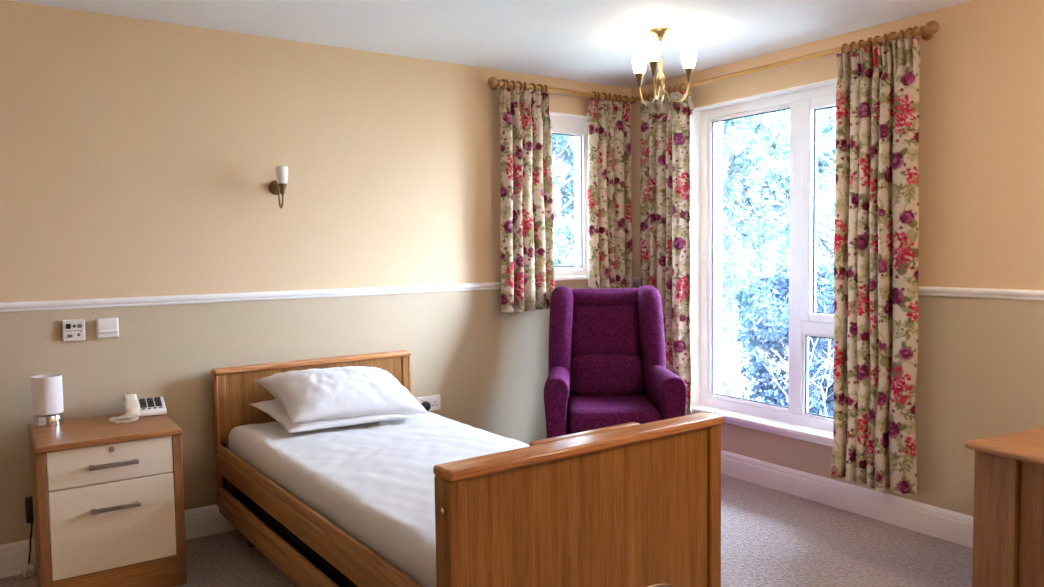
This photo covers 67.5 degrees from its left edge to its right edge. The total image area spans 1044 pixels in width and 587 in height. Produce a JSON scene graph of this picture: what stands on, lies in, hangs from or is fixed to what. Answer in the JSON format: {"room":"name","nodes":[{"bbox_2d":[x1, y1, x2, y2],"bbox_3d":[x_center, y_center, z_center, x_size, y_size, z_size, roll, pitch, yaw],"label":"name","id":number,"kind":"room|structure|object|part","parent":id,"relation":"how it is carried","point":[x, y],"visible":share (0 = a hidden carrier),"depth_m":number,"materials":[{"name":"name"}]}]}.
{"room":"care facility","nodes":[
{"label":"care facility","id":0,"kind":"room"},
{"bbox_2d":[0,0,631,544],"bbox_3d":[-1.405,-0.057,3.950,5.600,2.400,0.300,-3,4,-34],"label":"wall","id":1,"kind":"structure","parent":0,"point":[139,157],"depth_m":3.75,"materials":[{"name":"paint"}]},
{"bbox_2d":[62,319,85,340],"bbox_3d":[-1.947,0.160,3.394,0.086,0.092,0.023,-3,4,-34],"label":"panel","id":2,"kind":"object","parent":1,"relation":"attached to","point":[72,330],"visible":1,"depth_m":3.39,"materials":[{"name":"white plastic"}]},
{"bbox_2d":[96,317,118,337],"bbox_3d":[-1.836,0.153,3.461,0.088,0.088,0.038,-3,4,-34],"label":"wall switch","id":3,"kind":"object","parent":1,"relation":"attached to","point":[105,327],"visible":1,"depth_m":3.45,"materials":[{"name":"white plastic"}]},
{"bbox_2d":[0,504,236,577],"bbox_3d":[-1.301,1.078,3.884,5.000,0.138,0.018,-3,4,-34],"label":"baseboard","id":4,"kind":"structure","parent":1,"relation":"attached to","point":[207,520],"depth_m":3.69,"materials":[{"name":"white wood"}]},
{"bbox_2d":[0,282,500,312],"bbox_3d":[-1.717,0.036,3.544,4.020,0.042,0.022,-3,4,-34],"label":"trim","id":5,"kind":"structure","parent":1,"relation":"attached to","point":[321,293],"depth_m":3.75,"materials":[{"name":"white wood"}]},
{"bbox_2d":[268,166,287,208],"bbox_3d":[-1.183,-0.515,3.817,0.072,0.200,0.134,-3,4,-34],"label":"wall light","id":6,"kind":"object","parent":1,"relation":"attached to","point":[278,187],"visible":1,"depth_m":3.78,"materials":[{"name":"white glass"}]},
{"bbox_3d":[-1.211,-0.523,3.858,0.072,0.072,0.035,-3,4,-34],"label":"wall plate","id":7,"kind":"part","parent":6,"relation":"part of","materials":[{"name":"gold metal"}]},
{"bbox_3d":[-1.181,-0.469,3.819,0.010,0.110,0.083,-3,4,-34],"label":"arm","id":8,"kind":"part","parent":6,"relation":"part of","materials":[{"name":"gold metal"}]},
{"bbox_3d":[-1.162,-0.572,3.783,0.058,0.084,0.058,-3,4,-34],"label":"lamp shade","id":9,"kind":"part","parent":6,"relation":"part of","materials":[{"name":"white glass"}]},
{"bbox_2d":[416,395,440,410],"bbox_3d":[-0.525,0.620,4.398,0.148,0.086,0.019,-3,4,-34],"label":"wall socket","id":10,"kind":"object","parent":1,"relation":"attached to","point":[434,400],"visible":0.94,"depth_m":4.41,"materials":[{"name":"white plastic"}]},
{"bbox_2d":[421,401,430,410],"bbox_3d":[-0.544,0.845,4.367,0.087,0.483,0.038,-3,4,-34],"label":"plug","id":11,"kind":"object","parent":10,"relation":"in","point":[425,404],"visible":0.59,"depth_m":4.35,"materials":[{"name":"black plastic"}]},
{"bbox_2d":[487,77,636,103],"bbox_3d":[0.253,-1.227,4.773,1.127,0.059,0.130,-3,4,-34],"label":"pole","id":12,"kind":"object","parent":1,"relation":"attached to","point":[492,82],"visible":0.91,"depth_m":4.68,"materials":[{"name":"brown wood"}]},
{"bbox_2d":[499,79,554,312],"bbox_3d":[0.032,-0.566,4.604,0.379,1.342,0.108,-3,4,-34],"label":"curtain","id":13,"kind":"object","parent":12,"relation":"hanging from","point":[527,205],"visible":0.99,"depth_m":4.57,"materials":[{"name":"fabric"}]},
{"bbox_2d":[587,91,632,288],"bbox_3d":[0.560,-0.593,4.971,0.352,1.342,0.101,-3,4,-34],"label":"curtain","id":14,"kind":"object","parent":12,"relation":"hanging from","point":[610,253],"visible":0.94,"depth_m":4.93,"materials":[{"name":"fabric"}]},
{"bbox_2d":[549,112,587,280],"bbox_3d":[0.142,-0.607,4.988,0.790,1.040,0.380,-3,4,-34],"label":"window","id":15,"kind":"structure","parent":1,"relation":"in","point":[562,123],"depth_m":5.08,"materials":[{"name":"white plastic"}]},
{"bbox_3d":[0.219,-0.094,4.915,0.790,0.022,0.130,-3,4,-34],"label":"sill","id":16,"kind":"part","parent":15,"relation":"part of","materials":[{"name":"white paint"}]},
{"bbox_2d":[0,474,972,586],"bbox_3d":[0.196,1.314,1.718,5.600,0.120,5.900,-3,4,-34],"label":"floor","id":17,"kind":"structure","parent":0,"point":[770,537],"depth_m":3.45,"materials":[{"name":"beige carpet"}]},
{"bbox_2d":[22,564,34,577],"bbox_3d":[-2.071,1.169,3.280,0.044,0.044,0.066,-3,4,-34],"label":"plug","id":18,"kind":"object","parent":17,"relation":"on","point":[28,571],"visible":1,"depth_m":3.27,"materials":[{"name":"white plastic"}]},
{"bbox_2d":[25,496,33,563],"bbox_3d":[-2.083,1.003,3.323,0.046,0.278,0.053,-3,4,-34],"label":"power adapter","id":19,"kind":"object","parent":18,"relation":"attached to","point":[28,500],"visible":0.67,"depth_m":3.31,"materials":[{"name":"black plastic"}]},
{"bbox_2d":[28,413,186,586],"bbox_3d":[-1.711,0.867,3.224,0.507,0.645,0.513,-3,4,-34],"label":"nightstand","id":20,"kind":"object","parent":17,"relation":"on","point":[108,497],"visible":0.96,"depth_m":3.05,"materials":[{"name":"brown wood"}]},
{"bbox_3d":[-1.911,0.889,3.102,0.033,0.621,0.480,-3,4,-34],"label":"panel","id":21,"kind":"part","parent":20,"relation":"part of","materials":[{"name":"brown wood"}]},
{"bbox_2d":[31,374,63,426],"bbox_3d":[-1.973,0.444,3.250,0.111,0.204,0.111,-3,4,-34],"label":"table lamp","id":22,"kind":"object","parent":20,"relation":"on","point":[46,389],"visible":1,"depth_m":3.21,"materials":[{"name":"white fabric"}]},
{"bbox_3d":[-1.591,0.654,3.033,0.433,0.146,0.018,-3,4,-34],"label":"drawer","id":23,"kind":"part","parent":20,"relation":"part of","materials":[{"name":"beige laminate"}]},
{"bbox_3d":[-1.588,0.901,3.047,0.433,0.338,0.018,-3,4,-34],"label":"drawer","id":24,"kind":"part","parent":20,"relation":"part of","materials":[{"name":"beige laminate"}]},
{"bbox_3d":[-1.575,0.659,3.015,0.173,0.018,0.030,-3,4,-34],"label":"handle","id":25,"kind":"part","parent":20,"relation":"part of","materials":[{"name":"silver metal"}]},
{"bbox_3d":[-1.573,0.828,3.024,0.173,0.018,0.030,-3,4,-34],"label":"handle","id":26,"kind":"part","parent":20,"relation":"part of","materials":[{"name":"silver metal"}]},
{"bbox_2d":[109,394,166,423],"bbox_3d":[-1.666,0.491,3.382,0.227,0.082,0.264,-3,4,-30],"label":"telephone","id":27,"kind":"object","parent":20,"relation":"on","point":[134,408],"visible":1,"depth_m":3.39,"materials":[{"name":"white plastic"}]},
{"bbox_3d":[-1.670,0.516,3.278,0.112,0.043,0.086,-3,4,-30],"label":"coiled cord","id":28,"kind":"part","parent":27,"relation":"part of","materials":[{"name":"beige plastic"}]},
{"bbox_3d":[-1.524,0.869,3.367,0.033,0.621,0.480,-3,4,-34],"label":"panel","id":29,"kind":"part","parent":20,"relation":"part of","materials":[{"name":"brown wood"}]},
{"bbox_2d":[211,350,723,586],"bbox_3d":[-0.403,0.776,3.125,1.034,0.807,2.193,-3,4,-36],"label":"bed","id":30,"kind":"object","parent":17,"relation":"on","point":[632,504],"visible":0.65,"depth_m":2.34,"materials":[{"name":"brown wood"}]},
{"bbox_3d":[-1.425,0.694,3.694,0.051,0.630,0.048,-3,4,-36],"label":"post","id":31,"kind":"part","parent":30,"relation":"part of","materials":[{"name":"brown wood"}]},
{"bbox_3d":[-0.813,1.012,2.856,0.026,0.121,2.046,-3,4,-36],"label":"rail","id":32,"kind":"part","parent":30,"relation":"part of","materials":[{"name":"brown wood"}]},
{"bbox_3d":[-1.032,0.345,3.961,1.030,0.026,0.067,-3,4,-36],"label":"cap rail","id":33,"kind":"part","parent":30,"relation":"part of","materials":[{"name":"brown wood"}]},
{"bbox_3d":[-1.027,0.648,3.976,0.930,0.580,0.022,-3,4,-36],"label":"headboard","id":34,"kind":"part","parent":30,"relation":"part of","materials":[{"name":"brown wood"}]},
{"bbox_3d":[-0.816,0.816,2.845,0.026,0.133,2.046,-3,4,-36],"label":"rail","id":35,"kind":"part","parent":30,"relation":"part of","materials":[{"name":"brown wood"}]},
{"bbox_3d":[-0.635,0.651,4.269,0.051,0.630,0.048,-3,4,-36],"label":"post","id":36,"kind":"part","parent":30,"relation":"part of","materials":[{"name":"brown wood"}]},
{"bbox_3d":[-0.178,0.802,1.994,0.053,0.680,0.075,-3,4,-36],"label":"post","id":37,"kind":"part","parent":30,"relation":"part of","materials":[{"name":"brown wood"}]},
{"bbox_3d":[0.214,0.428,2.256,1.030,0.027,0.092,-3,4,-36],"label":"cap rail","id":38,"kind":"part","parent":30,"relation":"part of","materials":[{"name":"brown wood"}]},
{"bbox_3d":[0.217,0.750,2.275,0.940,0.620,0.042,-3,4,-36],"label":"footboard","id":39,"kind":"part","parent":30,"relation":"part of","materials":[{"name":"brown wood"}]},
{"bbox_3d":[0.609,0.759,2.566,0.053,0.680,0.075,-3,4,-36],"label":"post","id":40,"kind":"part","parent":30,"relation":"part of","materials":[{"name":"brown wood"}]},
{"bbox_3d":[-0.408,0.726,3.132,0.890,0.132,1.970,-3,4,-36],"label":"mattress","id":41,"kind":"object","parent":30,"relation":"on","visible":0},
{"bbox_2d":[228,411,528,586],"bbox_3d":[-0.408,0.711,3.132,0.941,0.150,2.025,-3,4,-36],"label":"sheet","id":42,"kind":"object","parent":41,"relation":"on","point":[374,481],"visible":0.54,"depth_m":2.99,"materials":[{"name":"white fabric"}]},
{"bbox_2d":[250,399,414,433],"bbox_3d":[-0.872,0.544,3.709,0.725,0.107,0.450,-3,4,-34],"label":"pillow","id":43,"kind":"object","parent":42,"relation":"on","point":[273,408],"visible":0.38,"depth_m":3.56,"materials":[{"name":"white fabric"}]},
{"bbox_2d":[255,366,428,423],"bbox_3d":[-0.854,0.468,3.717,0.690,0.220,0.450,-3,4,-34],"label":"pillow","id":44,"kind":"object","parent":43,"relation":"on","point":[308,395],"visible":1,"depth_m":3.62,"materials":[{"name":"white fabric"}]},
{"bbox_2d":[544,285,686,438],"bbox_3d":[0.479,0.535,4.307,0.720,1.131,0.787,-1,3,1],"label":"armchair","id":45,"kind":"object","parent":17,"relation":"on","point":[607,354],"visible":0.81,"depth_m":4.37,"materials":[{"name":"purple fabric"}]},
{"bbox_3d":[0.196,0.675,4.231,0.130,0.538,0.607,0,3,4],"label":"arm","id":46,"kind":"part","parent":45,"relation":"part of"},
{"bbox_3d":[0.482,0.829,4.292,0.503,0.248,0.650,-1,3,1],"label":"seat","id":47,"kind":"part","parent":45,"relation":"part of","materials":[{"name":"purple fabric"}]},
{"bbox_2d":[571,305,640,356],"bbox_3d":[0.480,0.209,4.516,0.426,0.342,0.149,-1,3,1],"label":"cushion","id":48,"kind":"object","parent":45,"relation":"on","point":[596,329],"depth_m":4.46,"materials":[{"name":"purple fabric"}]},
{"bbox_2d":[569,354,644,395],"bbox_3d":[0.482,0.470,4.456,0.452,0.255,0.182,-1,3,1],"label":"lumbar cushion","id":49,"kind":"object","parent":45,"relation":"on","point":[590,374],"depth_m":4.39,"materials":[{"name":"purple fabric"}]},
{"bbox_2d":[567,394,660,433],"bbox_3d":[0.478,0.648,4.206,0.467,0.152,0.571,-1,3,1],"label":"seat cushion","id":50,"kind":"object","parent":45,"relation":"on","point":[585,412],"depth_m":3.96,"materials":[{"name":"purple fabric"}]},
{"bbox_3d":[0.761,0.669,4.217,0.130,0.538,0.607,-1,3,-1],"label":"arm","id":51,"kind":"part","parent":45,"relation":"part of"},
{"bbox_2d":[964,427,1043,586],"bbox_3d":[2.117,0.866,2.536,0.600,0.632,1.050,-2,4,-26],"label":"dresser","id":52,"kind":"object","parent":17,"relation":"on","point":[1008,516],"visible":1,"depth_m":2.75,"materials":[{"name":"brown wood"}]},
{"bbox_3d":[1.937,0.860,2.921,0.560,0.605,0.150,-2,4,-26],"label":"panel","id":53,"kind":"part","parent":52,"relation":"part of","materials":[{"name":"brown wood"}]},
{"bbox_3d":[1.824,0.847,2.585,0.020,0.523,0.341,-2,4,-26],"label":"door","id":54,"kind":"part","parent":52,"relation":"part of","materials":[{"name":"brown wood"}]},
{"bbox_2d":[9,0,973,88],"bbox_3d":[0.165,-1.202,1.573,5.600,0.120,5.900,-3,4,-34],"label":"ceiling","id":55,"kind":"structure","parent":0,"point":[590,41],"depth_m":3.65,"materials":[{"name":"white paint"}]},
{"bbox_2d":[632,27,696,104],"bbox_3d":[0.658,-1.104,3.828,0.323,0.347,0.295,-3,4,-34],"label":"chandelier","id":56,"kind":"object","parent":55,"relation":"hanging from","point":[653,48],"visible":1,"depth_m":3.79,"materials":[{"name":"gold metal"}]},
{"bbox_3d":[0.589,-1.143,3.911,0.077,0.088,0.077,-3,4,-34],"label":"lamp shade","id":57,"kind":"part","parent":56,"relation":"part of","materials":[{"name":"white glass"}]},
{"bbox_3d":[0.630,-0.990,3.867,0.010,0.110,0.141,-3,4,-37],"label":"arm","id":58,"kind":"part","parent":56,"relation":"part of","materials":[{"name":"gold metal"}]},
{"bbox_3d":[0.618,-1.130,3.667,0.077,0.088,0.077,-3,4,-34],"label":"lamp shade","id":59,"kind":"part","parent":56,"relation":"part of","materials":[{"name":"white glass"}]},
{"bbox_3d":[0.646,-0.982,3.736,0.010,0.110,0.141,1,4,23],"label":"arm","id":60,"kind":"part","parent":56,"relation":"part of","materials":[{"name":"gold metal"}]},
{"bbox_3d":[0.674,-1.087,3.800,0.044,0.317,0.044,-3,4,-34],"label":"stem","id":61,"kind":"part","parent":56,"relation":"part of","materials":[{"name":"gold metal"}]},
{"bbox_3d":[0.751,-0.988,3.815,0.141,0.110,0.010,-1,3,-7],"label":"arm","id":62,"kind":"part","parent":56,"relation":"part of","materials":[{"name":"gold metal"}]},
{"bbox_3d":[0.815,-1.141,3.814,0.077,0.088,0.077,-3,4,-34],"label":"lamp shade","id":63,"kind":"part","parent":56,"relation":"part of","materials":[{"name":"white glass"}]},
{"bbox_2d":[632,0,1043,515],"bbox_3d":[2.364,-0.057,3.143,0.300,2.400,5.300,-3,4,-34],"label":"wall","id":64,"kind":"structure","parent":0,"point":[980,361],"depth_m":3.46,"materials":[{"name":"paint"}]},
{"bbox_2d":[632,277,640,282],"bbox_3d":[0.883,-0.081,5.016,0.022,0.042,0.493,-3,4,-34],"label":"trim","id":65,"kind":"structure","parent":64,"relation":"attached to","point":[635,279],"depth_m":5.18,"materials":[{"name":"white wood"}]},
{"bbox_2d":[691,78,836,446],"bbox_3d":[1.538,-0.167,4.352,0.405,1.880,1.395,-3,4,-34],"label":"window","id":66,"kind":"structure","parent":64,"relation":"in","point":[804,102],"depth_m":4.33,"materials":[{"name":"white plastic"}]},
{"bbox_3d":[1.438,0.735,4.327,0.135,0.025,1.395,-3,4,-34],"label":"sill","id":67,"kind":"part","parent":66,"relation":"part of","materials":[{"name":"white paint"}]},
{"bbox_3d":[1.690,-0.436,4.030,0.067,1.190,0.535,-3,4,-34],"label":"sash","id":68,"kind":"part","parent":66,"relation":"part of","materials":[{"name":"white plastic"}]},
{"bbox_2d":[635,21,938,101],"bbox_3d":[1.305,-1.208,4.220,0.130,0.059,1.915,-3,4,-34],"label":"pole","id":69,"kind":"object","parent":64,"relation":"attached to","point":[927,31],"visible":0.86,"depth_m":3.94,"materials":[{"name":"brown wood"}]},
{"bbox_2d":[640,83,692,414],"bbox_3d":[0.876,-0.197,4.845,0.117,2.128,0.421,-3,4,-34],"label":"curtain","id":70,"kind":"object","parent":69,"relation":"hanging from","point":[665,194],"visible":0.69,"depth_m":4.74,"materials":[{"name":"fabric"}]},
{"bbox_2d":[831,28,920,495],"bbox_3d":[1.675,-0.138,3.699,0.118,2.132,0.412,-3,4,-34],"label":"curtain","id":71,"kind":"object","parent":69,"relation":"hanging from","point":[876,234],"visible":0.99,"depth_m":3.66,"materials":[{"name":"fabric"}]},
{"bbox_2d":[721,450,972,547],"bbox_3d":[2.252,1.079,3.111,0.018,0.138,5.282,-3,4,-34],"label":"baseboard","id":72,"kind":"structure","parent":64,"relation":"attached to","point":[948,525],"depth_m":3.93,"materials":[{"name":"white wood"}]},
{"bbox_2d":[918,286,1043,300],"bbox_3d":[2.756,0.053,2.294,0.022,0.042,3.450,-3,4,-34],"label":"trim","id":73,"kind":"structure","parent":64,"relation":"attached to","point":[1017,294],"depth_m":3.39,"materials":[{"name":"white wood"}]},
{"label":"outside","id":74,"kind":"structure","parent":0,"visible":0},
{"bbox_2d":[722,300,826,401],"bbox_3d":[4.574,1.402,10.385,40.000,0.100,48.000,-3,4,-34],"label":"ground","id":75,"kind":"structure","parent":74,"point":[731,359],"depth_m":12.82,"materials":[{"name":"green plant"}]},
{"bbox_2d":[552,134,574,265],"bbox_3d":[0.531,-1.524,10.936,1.670,5.780,1.492,-1,3,-9],"label":"broadleaf tree","id":76,"kind":"object","parent":75,"relation":"on","point":[562,145],"visible":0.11,"depth_m":10.91,"materials":[{"name":"grey plant"}]},
{"bbox_2d":[554,216,574,265],"bbox_3d":[0.442,0.317,9.091,1.351,2.441,1.271,-3,4,-34],"label":"shrub","id":77,"kind":"object","parent":75,"relation":"on","point":[564,248],"visible":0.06,"depth_m":8.93,"materials":[{"name":"grey plant"}]},
{"bbox_2d":[557,136,574,216],"bbox_3d":[0.792,-2.369,14.832,3.246,7.014,3.161,-3,4,-34],"label":"broadleaf tree","id":78,"kind":"object","parent":75,"relation":"on","point":[565,164],"visible":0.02,"depth_m":13.65,"materials":[{"name":"grey plant"}]},
{"bbox_2d":[722,114,774,345],"bbox_3d":[2.703,-1.815,10.968,1.951,6.304,1.810,2,4,36],"label":"broadleaf tree","id":79,"kind":"object","parent":75,"relation":"on","point":[744,152],"visible":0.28,"depth_m":10.85,"materials":[{"name":"grey plant"}]},
{"bbox_2d":[722,111,833,363],"bbox_3d":[4.056,-2.265,13.162,3.078,7.003,3.110,-3,4,-32],"label":"broadleaf tree","id":80,"kind":"object","parent":75,"relation":"on","point":[752,296],"visible":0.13,"depth_m":12.89,"materials":[{"name":"grey plant"}]},
{"bbox_2d":[722,112,835,332],"bbox_3d":[5.320,-3.051,17.164,4.143,7.995,4.073,1,4,32],"label":"broadleaf tree","id":81,"kind":"object","parent":75,"relation":"on","point":[758,252],"visible":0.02,"depth_m":16.74,"materials":[{"name":"grey plant"}]},
{"bbox_2d":[729,259,833,416],"bbox_3d":[2.850,0.639,7.897,1.473,1.975,1.255,0,3,8],"label":"tree","id":82,"kind":"object","parent":75,"relation":"on","point":[763,322],"visible":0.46,"depth_m":7.79,"materials":[{"name":"grey plant"}]},
{"bbox_2d":[744,107,835,344],"bbox_3d":[3.961,-1.795,9.467,2.189,6.407,2.172,-2,4,-27],"label":"broadleaf tree","id":83,"kind":"object","parent":75,"relation":"on","point":[774,188],"visible":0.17,"depth_m":9.63,"materials":[{"name":"grey plant"}]}
]}

